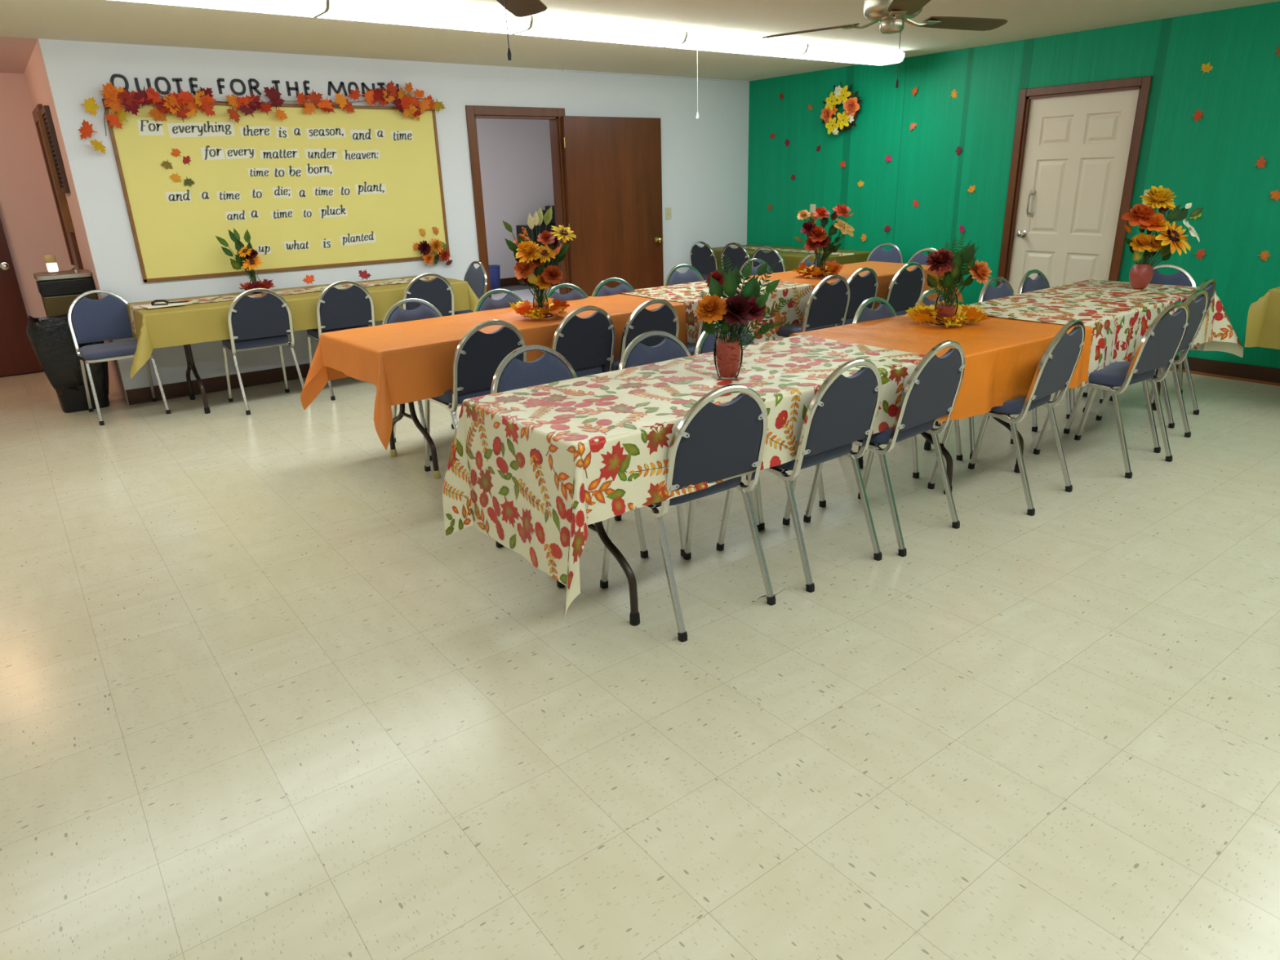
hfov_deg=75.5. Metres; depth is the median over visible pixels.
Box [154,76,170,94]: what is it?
cutout letter
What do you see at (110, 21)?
ceiling
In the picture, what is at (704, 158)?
wall
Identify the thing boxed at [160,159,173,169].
paper leaf
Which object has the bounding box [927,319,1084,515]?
banquet chair
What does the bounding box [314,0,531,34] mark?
fluorescent light
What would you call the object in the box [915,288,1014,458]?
banquet chair
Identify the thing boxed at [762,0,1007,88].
ceiling fan
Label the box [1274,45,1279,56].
paper leaf
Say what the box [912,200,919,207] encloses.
paper leaf
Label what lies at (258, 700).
floor
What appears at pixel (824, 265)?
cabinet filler
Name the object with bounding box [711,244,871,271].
tablecloth
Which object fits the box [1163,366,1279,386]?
trim shoe moulding
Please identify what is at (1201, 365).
baseboard
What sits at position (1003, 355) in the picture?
tablecloth
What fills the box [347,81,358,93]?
cutout letter
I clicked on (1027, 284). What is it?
banquet chair
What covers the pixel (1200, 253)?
paper leaf
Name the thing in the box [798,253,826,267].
banquet chair
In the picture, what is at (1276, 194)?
paper leaf
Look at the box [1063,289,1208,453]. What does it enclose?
banquet chair
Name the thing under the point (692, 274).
banquet chair
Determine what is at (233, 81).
cutout letter
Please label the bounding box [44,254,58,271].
night light
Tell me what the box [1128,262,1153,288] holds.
glass vase
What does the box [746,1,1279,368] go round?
wall
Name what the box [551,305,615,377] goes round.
banquet chair
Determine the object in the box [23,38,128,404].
wall
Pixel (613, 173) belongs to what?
door
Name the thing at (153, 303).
stapler
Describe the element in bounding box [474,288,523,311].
banquet chair
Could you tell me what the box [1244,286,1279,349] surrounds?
tablecloth
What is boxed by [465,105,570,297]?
trim
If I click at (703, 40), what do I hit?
fluorescent light
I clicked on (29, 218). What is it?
wall
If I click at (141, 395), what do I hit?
baseboard
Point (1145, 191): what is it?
double light switch
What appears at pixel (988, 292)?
banquet chair
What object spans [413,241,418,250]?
paper leaf
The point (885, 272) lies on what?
tablecloth
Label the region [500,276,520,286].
baseboard
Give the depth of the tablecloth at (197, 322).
5.68 m
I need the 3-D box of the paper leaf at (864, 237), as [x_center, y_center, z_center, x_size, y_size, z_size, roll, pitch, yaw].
[2.233,-2.413,8.239,0.082,0.084,0.011,14,25,36]
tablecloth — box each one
[126,275,479,378]
[300,293,688,450]
[442,334,925,621]
[622,277,812,342]
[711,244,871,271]
[742,261,963,331]
[789,314,1092,424]
[964,279,1243,390]
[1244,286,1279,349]
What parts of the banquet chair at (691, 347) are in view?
seat, backrest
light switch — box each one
[665,207,671,219]
[1142,190,1157,208]
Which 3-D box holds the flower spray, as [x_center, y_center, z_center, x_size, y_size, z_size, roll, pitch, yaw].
[-1.790,-2.002,7.273,0.336,0.239,0.086,-19,26,-39]
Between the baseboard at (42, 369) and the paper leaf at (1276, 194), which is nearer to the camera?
the paper leaf at (1276, 194)
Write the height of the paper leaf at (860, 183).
0.082 m
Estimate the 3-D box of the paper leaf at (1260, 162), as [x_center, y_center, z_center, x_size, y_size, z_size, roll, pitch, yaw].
[4.195,-2.147,5.583,0.010,0.081,0.077,-13,23,-29]
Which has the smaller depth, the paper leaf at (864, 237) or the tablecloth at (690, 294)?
the tablecloth at (690, 294)
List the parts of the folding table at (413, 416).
leg, leg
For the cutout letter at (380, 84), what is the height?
0.110 m
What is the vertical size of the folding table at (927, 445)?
0.740 m
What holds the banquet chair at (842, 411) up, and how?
on the floor at (258, 700)
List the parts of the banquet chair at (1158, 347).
leg, leg, seat frame, leg, seat, frame, backrest, leg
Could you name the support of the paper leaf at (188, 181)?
attached to the bulletin board
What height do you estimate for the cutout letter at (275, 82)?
0.110 m
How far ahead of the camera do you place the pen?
5.76 m
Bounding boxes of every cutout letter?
[110,73,130,93]
[133,77,151,90]
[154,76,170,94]
[172,78,182,93]
[188,77,197,94]
[216,78,224,93]
[230,78,245,95]
[248,78,261,95]
[271,80,279,91]
[285,81,298,96]
[302,80,311,95]
[328,80,347,96]
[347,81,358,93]
[360,82,375,96]
[377,82,384,89]
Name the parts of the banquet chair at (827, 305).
seat frame, seat, frame, backrest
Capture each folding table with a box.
[183,344,210,413]
[389,401,440,479]
[587,431,953,626]
[924,374,1160,473]
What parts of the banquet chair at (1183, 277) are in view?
leg, leg, backrest, frame, leg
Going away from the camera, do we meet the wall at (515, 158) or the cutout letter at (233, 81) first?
the cutout letter at (233, 81)
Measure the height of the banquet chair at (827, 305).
0.852 m
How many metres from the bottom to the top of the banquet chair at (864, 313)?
0.852 m
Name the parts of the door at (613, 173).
knob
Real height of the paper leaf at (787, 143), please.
0.084 m
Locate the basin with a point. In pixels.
(76, 275)
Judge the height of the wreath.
0.501 m
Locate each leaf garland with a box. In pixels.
[78,80,445,153]
[238,279,275,293]
[507,296,569,319]
[792,259,843,277]
[903,300,989,327]
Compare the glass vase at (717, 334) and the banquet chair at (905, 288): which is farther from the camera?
the banquet chair at (905, 288)
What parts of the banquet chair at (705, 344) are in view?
frame, backrest, leg, leg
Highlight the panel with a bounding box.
[40,105,70,193]
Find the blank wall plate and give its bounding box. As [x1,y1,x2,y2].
[809,204,815,213]
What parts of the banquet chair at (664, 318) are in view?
seat, backrest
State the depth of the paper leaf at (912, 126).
7.55 m
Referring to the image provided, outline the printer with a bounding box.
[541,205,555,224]
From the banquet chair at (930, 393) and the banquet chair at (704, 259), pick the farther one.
the banquet chair at (704, 259)
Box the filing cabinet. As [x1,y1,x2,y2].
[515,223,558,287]
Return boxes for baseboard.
[0,368,44,377]
[125,363,309,404]
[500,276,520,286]
[1170,355,1279,382]
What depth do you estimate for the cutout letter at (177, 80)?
5.87 m
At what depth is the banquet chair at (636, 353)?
3.62 m
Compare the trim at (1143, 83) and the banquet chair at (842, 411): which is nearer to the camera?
the banquet chair at (842, 411)
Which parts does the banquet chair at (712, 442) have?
leg, leg, leg, seat frame, seat, frame, backrest, leg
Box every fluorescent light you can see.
[114,0,327,17]
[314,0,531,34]
[512,13,686,47]
[665,28,807,118]
[783,40,905,66]
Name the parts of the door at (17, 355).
knob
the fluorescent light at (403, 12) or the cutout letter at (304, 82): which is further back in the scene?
the cutout letter at (304, 82)
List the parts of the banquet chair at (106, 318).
leg, leg, frame, backrest, seat, seat frame, leg, leg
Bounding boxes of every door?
[0,219,42,376]
[560,115,663,296]
[1008,88,1139,294]
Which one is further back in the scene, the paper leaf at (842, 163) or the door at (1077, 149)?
the paper leaf at (842, 163)
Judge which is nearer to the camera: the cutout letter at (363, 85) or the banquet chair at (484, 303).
the banquet chair at (484, 303)
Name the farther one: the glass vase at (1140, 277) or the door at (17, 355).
the door at (17, 355)
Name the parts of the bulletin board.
word strip, word strip, word strip, word strip, word strip, word strip, word strip, word strip, word strip, word strip, word strip, word strip, word strip, word strip, word strip, word strip, word strip, word strip, word strip, word strip, word strip, word strip, word strip, word strip, word strip, word strip, word strip, word strip, word strip, word strip, word strip, word strip, word strip, word strip, word strip, word strip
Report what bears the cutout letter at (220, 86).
attached to the wall at (704, 158)
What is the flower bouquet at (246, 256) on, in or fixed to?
in the glass vase at (256, 270)
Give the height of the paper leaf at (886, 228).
0.076 m
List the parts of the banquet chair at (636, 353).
frame, backrest, leg, leg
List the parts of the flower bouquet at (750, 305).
stem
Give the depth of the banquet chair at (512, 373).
3.40 m
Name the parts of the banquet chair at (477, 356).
leg, seat frame, leg, seat, frame, backrest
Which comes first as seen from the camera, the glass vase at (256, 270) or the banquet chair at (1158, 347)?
the banquet chair at (1158, 347)
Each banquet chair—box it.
[66,289,170,425]
[222,288,304,414]
[306,280,374,400]
[382,297,456,461]
[402,272,454,316]
[424,320,526,471]
[446,261,487,315]
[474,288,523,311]
[490,344,648,588]
[546,283,588,302]
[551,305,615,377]
[591,277,635,297]
[600,384,775,642]
[601,298,679,373]
[614,330,760,556]
[664,264,704,285]
[684,289,748,355]
[688,240,717,280]
[693,320,826,529]
[716,358,882,592]
[720,242,750,274]
[739,258,775,340]
[751,245,786,272]
[764,274,849,341]
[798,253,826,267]
[803,340,964,556]
[833,266,878,326]
[852,297,962,478]
[866,243,903,263]
[873,262,924,315]
[906,248,937,265]
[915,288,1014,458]
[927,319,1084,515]
[977,276,1071,431]
[1017,269,1104,411]
[1033,302,1189,478]
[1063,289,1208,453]
[1082,264,1196,404]
[1082,278,1216,428]
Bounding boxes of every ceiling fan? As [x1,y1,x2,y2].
[496,0,546,60]
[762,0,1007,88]
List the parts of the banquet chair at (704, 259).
backrest, seat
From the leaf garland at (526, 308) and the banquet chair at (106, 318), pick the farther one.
the banquet chair at (106, 318)
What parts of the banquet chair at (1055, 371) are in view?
leg, leg, seat frame, leg, seat, frame, backrest, leg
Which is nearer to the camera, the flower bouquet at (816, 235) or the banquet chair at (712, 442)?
the banquet chair at (712, 442)
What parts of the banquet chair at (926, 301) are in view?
frame, backrest, leg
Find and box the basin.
[33,269,92,281]
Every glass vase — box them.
[248,270,262,293]
[533,287,548,315]
[713,327,742,379]
[813,252,825,275]
[934,289,958,324]
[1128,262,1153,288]
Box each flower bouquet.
[215,227,262,283]
[502,205,576,307]
[694,253,794,351]
[793,204,854,267]
[925,231,991,306]
[1121,185,1203,268]
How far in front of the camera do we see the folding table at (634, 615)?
2.92 m
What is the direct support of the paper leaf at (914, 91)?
attached to the wall at (1208, 162)
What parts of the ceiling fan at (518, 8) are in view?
pull chain, blade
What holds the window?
in the wall at (36, 76)
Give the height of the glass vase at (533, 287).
0.170 m
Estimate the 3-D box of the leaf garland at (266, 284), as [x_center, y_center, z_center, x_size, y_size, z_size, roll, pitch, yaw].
[-2.911,-1.475,6.271,0.251,0.099,0.290,-16,24,-34]
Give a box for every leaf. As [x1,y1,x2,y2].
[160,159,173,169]
[169,172,181,182]
[170,148,181,157]
[182,155,191,165]
[183,176,194,186]
[302,274,315,284]
[358,269,371,280]
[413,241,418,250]
[418,228,426,236]
[432,226,439,235]
[784,138,791,146]
[808,103,812,111]
[840,160,845,167]
[857,180,864,186]
[860,234,867,241]
[884,154,892,161]
[884,225,890,231]
[909,122,916,129]
[911,87,917,96]
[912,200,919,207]
[950,88,957,97]
[954,146,962,155]
[958,225,964,233]
[967,185,975,193]
[1189,213,1201,219]
[1192,109,1204,121]
[1193,248,1205,259]
[1200,62,1213,74]
[1253,155,1267,168]
[1257,250,1270,262]
[1269,189,1279,200]
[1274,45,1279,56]
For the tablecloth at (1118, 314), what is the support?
on the folding table at (927, 445)
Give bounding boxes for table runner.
[129,275,437,333]
[730,245,853,256]
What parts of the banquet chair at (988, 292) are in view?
frame, backrest, leg, leg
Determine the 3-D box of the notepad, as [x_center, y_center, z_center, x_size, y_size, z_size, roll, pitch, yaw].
[-3.297,-1.210,5.712,0.206,0.008,0.244,17,27,42]
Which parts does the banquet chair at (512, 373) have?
frame, backrest, leg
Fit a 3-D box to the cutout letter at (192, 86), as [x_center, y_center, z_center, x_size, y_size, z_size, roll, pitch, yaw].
[-3.196,-2.825,5.929,0.058,0.112,0.006,-16,24,-34]
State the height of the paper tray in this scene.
0.060 m
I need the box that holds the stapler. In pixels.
[151,299,168,305]
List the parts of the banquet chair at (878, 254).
backrest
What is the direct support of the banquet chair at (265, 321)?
on the floor at (258, 700)
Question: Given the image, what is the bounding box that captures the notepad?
[138,301,186,308]
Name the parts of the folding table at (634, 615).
leg, leg, leg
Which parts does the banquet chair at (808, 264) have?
backrest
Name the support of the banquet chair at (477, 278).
on the floor at (258, 700)
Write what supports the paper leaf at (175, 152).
attached to the bulletin board
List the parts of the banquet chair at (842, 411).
leg, leg, leg, seat frame, seat, frame, backrest, leg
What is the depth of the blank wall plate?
8.66 m
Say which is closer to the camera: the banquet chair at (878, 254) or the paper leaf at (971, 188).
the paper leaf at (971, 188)
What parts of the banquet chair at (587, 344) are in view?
seat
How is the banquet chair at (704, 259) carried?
on the floor at (258, 700)
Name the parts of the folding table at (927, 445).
leg, leg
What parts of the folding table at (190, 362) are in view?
leg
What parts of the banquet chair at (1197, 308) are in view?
leg, leg, leg, leg, frame, backrest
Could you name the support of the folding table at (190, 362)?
on the floor at (258, 700)
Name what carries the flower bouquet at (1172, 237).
in the glass vase at (1140, 277)
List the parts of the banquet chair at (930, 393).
leg, leg, seat frame, leg, seat, frame, backrest, leg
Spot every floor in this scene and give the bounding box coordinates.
[0,285,1279,959]
[500,284,556,290]
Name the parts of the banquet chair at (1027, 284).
frame, backrest, leg, leg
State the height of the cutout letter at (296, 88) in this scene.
0.101 m
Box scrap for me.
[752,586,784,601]
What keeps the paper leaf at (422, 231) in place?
attached to the bulletin board
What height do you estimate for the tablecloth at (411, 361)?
0.446 m
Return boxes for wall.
[0,72,71,318]
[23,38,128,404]
[39,38,749,390]
[475,118,554,278]
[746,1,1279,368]
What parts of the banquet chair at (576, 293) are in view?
backrest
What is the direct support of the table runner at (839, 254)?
on the tablecloth at (792, 260)
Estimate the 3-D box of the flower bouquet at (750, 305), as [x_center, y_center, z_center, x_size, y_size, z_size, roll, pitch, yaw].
[0.387,-0.633,3.094,0.374,0.416,0.189,-5,20,-9]
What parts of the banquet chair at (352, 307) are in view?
leg, seat frame, leg, seat, frame, backrest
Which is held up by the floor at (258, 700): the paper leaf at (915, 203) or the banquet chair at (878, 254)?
the banquet chair at (878, 254)
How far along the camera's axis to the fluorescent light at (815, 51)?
6.71 m
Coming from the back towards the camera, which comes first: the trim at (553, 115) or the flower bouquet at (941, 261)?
the trim at (553, 115)
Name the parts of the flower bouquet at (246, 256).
stem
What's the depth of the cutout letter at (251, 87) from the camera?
6.15 m
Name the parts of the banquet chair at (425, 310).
leg, frame, backrest, leg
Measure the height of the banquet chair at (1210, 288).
0.852 m
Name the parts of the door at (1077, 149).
knob, pull handle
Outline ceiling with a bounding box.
[0,0,1279,80]
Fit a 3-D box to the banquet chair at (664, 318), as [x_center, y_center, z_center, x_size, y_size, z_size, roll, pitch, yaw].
[-0.056,-0.663,4.913,0.441,0.852,0.522,-18,25,-37]
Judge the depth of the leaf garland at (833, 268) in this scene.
6.21 m
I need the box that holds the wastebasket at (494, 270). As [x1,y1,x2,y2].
[488,265,500,289]
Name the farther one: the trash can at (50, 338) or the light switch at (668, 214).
the light switch at (668, 214)
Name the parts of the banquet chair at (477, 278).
seat, backrest, frame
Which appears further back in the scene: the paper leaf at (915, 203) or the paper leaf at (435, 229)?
the paper leaf at (915, 203)
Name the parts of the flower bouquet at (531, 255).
stem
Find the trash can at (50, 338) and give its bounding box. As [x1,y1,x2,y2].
[26,313,109,413]
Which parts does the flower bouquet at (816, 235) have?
stem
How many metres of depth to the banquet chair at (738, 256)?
8.44 m
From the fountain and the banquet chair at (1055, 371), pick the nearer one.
the banquet chair at (1055, 371)
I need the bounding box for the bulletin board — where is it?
[102,98,449,282]
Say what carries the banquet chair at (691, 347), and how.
on the floor at (258, 700)
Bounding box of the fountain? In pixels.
[33,265,97,316]
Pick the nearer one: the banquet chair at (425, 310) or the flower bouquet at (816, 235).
the banquet chair at (425, 310)
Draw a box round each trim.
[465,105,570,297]
[561,69,747,82]
[996,75,1152,287]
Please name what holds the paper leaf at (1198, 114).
attached to the wall at (1208, 162)
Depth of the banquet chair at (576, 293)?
5.43 m
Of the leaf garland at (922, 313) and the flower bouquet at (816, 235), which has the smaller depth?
the leaf garland at (922, 313)
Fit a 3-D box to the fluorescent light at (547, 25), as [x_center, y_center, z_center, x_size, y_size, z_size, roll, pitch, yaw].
[-0.257,-2.946,5.432,1.212,0.090,0.304,-16,24,-34]
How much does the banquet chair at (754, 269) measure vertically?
0.852 m
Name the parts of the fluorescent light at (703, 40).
pull cord, cord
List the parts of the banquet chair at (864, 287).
seat, backrest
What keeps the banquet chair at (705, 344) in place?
on the floor at (258, 700)
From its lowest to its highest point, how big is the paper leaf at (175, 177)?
0.070 m
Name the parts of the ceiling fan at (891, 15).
blade, blade arm, blade arm, pull chain, blade, blade arm, blade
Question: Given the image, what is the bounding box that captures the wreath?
[820,80,862,135]
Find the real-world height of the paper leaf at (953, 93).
0.081 m
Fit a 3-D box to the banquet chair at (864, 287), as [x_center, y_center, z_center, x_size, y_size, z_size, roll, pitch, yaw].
[1.454,-1.160,6.155,0.441,0.852,0.522,-17,25,-36]
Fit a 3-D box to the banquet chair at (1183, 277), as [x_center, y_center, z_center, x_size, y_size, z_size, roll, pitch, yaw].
[3.351,-0.979,5.506,0.522,0.852,0.441,-17,25,-36]
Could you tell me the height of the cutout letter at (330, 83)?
0.105 m
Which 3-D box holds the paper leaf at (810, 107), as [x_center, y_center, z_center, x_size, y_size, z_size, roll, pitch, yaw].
[1.729,-3.790,8.397,0.010,0.076,0.078,-16,24,-34]
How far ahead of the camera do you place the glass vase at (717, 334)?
3.17 m
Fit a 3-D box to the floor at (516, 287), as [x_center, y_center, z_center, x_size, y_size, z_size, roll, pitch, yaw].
[-3.523,-2.344,11.185,6.678,0.106,0.550,-16,24,-34]
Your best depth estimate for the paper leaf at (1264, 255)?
5.69 m
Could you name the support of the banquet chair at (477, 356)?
on the floor at (258, 700)
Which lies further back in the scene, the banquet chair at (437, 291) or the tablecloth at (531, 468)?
the banquet chair at (437, 291)
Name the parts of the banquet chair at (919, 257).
backrest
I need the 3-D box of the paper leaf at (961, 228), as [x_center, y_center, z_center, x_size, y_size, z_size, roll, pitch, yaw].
[2.877,-2.245,7.397,0.009,0.071,0.080,-10,22,-22]
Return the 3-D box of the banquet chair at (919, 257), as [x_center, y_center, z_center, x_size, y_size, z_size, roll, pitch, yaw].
[2.344,-1.552,7.157,0.522,0.852,0.441,-17,25,-36]
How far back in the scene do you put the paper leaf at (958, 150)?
7.26 m
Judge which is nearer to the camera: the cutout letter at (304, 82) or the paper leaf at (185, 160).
the paper leaf at (185, 160)
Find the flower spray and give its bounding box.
[417,238,452,265]
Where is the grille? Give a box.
[35,277,95,297]
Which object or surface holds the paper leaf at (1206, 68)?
attached to the wall at (1208, 162)
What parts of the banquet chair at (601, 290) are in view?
backrest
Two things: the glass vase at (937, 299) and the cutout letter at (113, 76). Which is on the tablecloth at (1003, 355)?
the glass vase at (937, 299)
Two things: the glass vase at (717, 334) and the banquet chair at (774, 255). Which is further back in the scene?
the banquet chair at (774, 255)
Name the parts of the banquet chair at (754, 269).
frame, backrest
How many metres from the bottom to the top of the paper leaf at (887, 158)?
0.080 m
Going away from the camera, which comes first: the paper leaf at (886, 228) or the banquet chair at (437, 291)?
the banquet chair at (437, 291)
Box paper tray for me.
[545,205,554,209]
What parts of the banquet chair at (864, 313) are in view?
frame, backrest, leg, leg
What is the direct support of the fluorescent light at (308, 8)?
attached to the ceiling
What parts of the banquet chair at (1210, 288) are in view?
leg, leg, backrest, frame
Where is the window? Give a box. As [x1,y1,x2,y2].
[31,103,83,270]
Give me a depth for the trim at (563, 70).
8.17 m
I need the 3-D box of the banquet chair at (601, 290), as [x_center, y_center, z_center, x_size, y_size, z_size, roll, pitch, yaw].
[-0.042,-0.926,5.633,0.441,0.852,0.522,-16,24,-34]
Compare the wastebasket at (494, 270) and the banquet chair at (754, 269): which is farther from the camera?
the wastebasket at (494, 270)
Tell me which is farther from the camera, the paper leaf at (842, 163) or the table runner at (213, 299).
the paper leaf at (842, 163)
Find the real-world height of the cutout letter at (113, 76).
0.131 m
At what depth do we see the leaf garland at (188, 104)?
6.03 m
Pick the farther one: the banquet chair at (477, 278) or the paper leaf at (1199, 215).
the banquet chair at (477, 278)
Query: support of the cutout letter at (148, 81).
attached to the wall at (704, 158)
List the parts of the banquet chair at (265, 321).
leg, leg, seat, seat frame, backrest, frame, leg, leg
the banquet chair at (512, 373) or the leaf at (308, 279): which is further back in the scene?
the leaf at (308, 279)
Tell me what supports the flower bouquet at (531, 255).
in the glass vase at (533, 287)
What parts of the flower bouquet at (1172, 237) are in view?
stem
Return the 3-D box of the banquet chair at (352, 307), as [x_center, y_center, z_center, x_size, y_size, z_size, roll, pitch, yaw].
[-2.279,-1.106,6.306,0.441,0.852,0.522,-16,24,-34]
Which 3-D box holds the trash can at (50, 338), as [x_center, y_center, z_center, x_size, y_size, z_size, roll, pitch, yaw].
[-4.148,-0.865,6.041,0.451,0.685,0.372,-16,24,-34]
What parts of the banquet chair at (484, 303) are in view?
backrest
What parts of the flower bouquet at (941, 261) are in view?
stem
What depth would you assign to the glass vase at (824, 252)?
6.27 m
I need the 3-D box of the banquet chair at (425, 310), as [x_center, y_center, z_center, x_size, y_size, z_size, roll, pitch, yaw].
[-1.216,-0.623,4.896,0.441,0.852,0.522,-17,25,-36]
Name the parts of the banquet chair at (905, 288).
seat, backrest, frame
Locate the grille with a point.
(46, 286)
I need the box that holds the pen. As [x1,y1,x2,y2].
[166,301,189,303]
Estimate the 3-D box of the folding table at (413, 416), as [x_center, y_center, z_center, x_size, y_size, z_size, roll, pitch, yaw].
[-0.555,-0.654,5.090,2.420,0.740,0.740,-18,26,-37]
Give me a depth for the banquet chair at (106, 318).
5.82 m
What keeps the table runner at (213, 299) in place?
on the tablecloth at (197, 322)
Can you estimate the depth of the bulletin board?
6.43 m
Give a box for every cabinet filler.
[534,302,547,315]
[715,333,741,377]
[814,264,825,275]
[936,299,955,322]

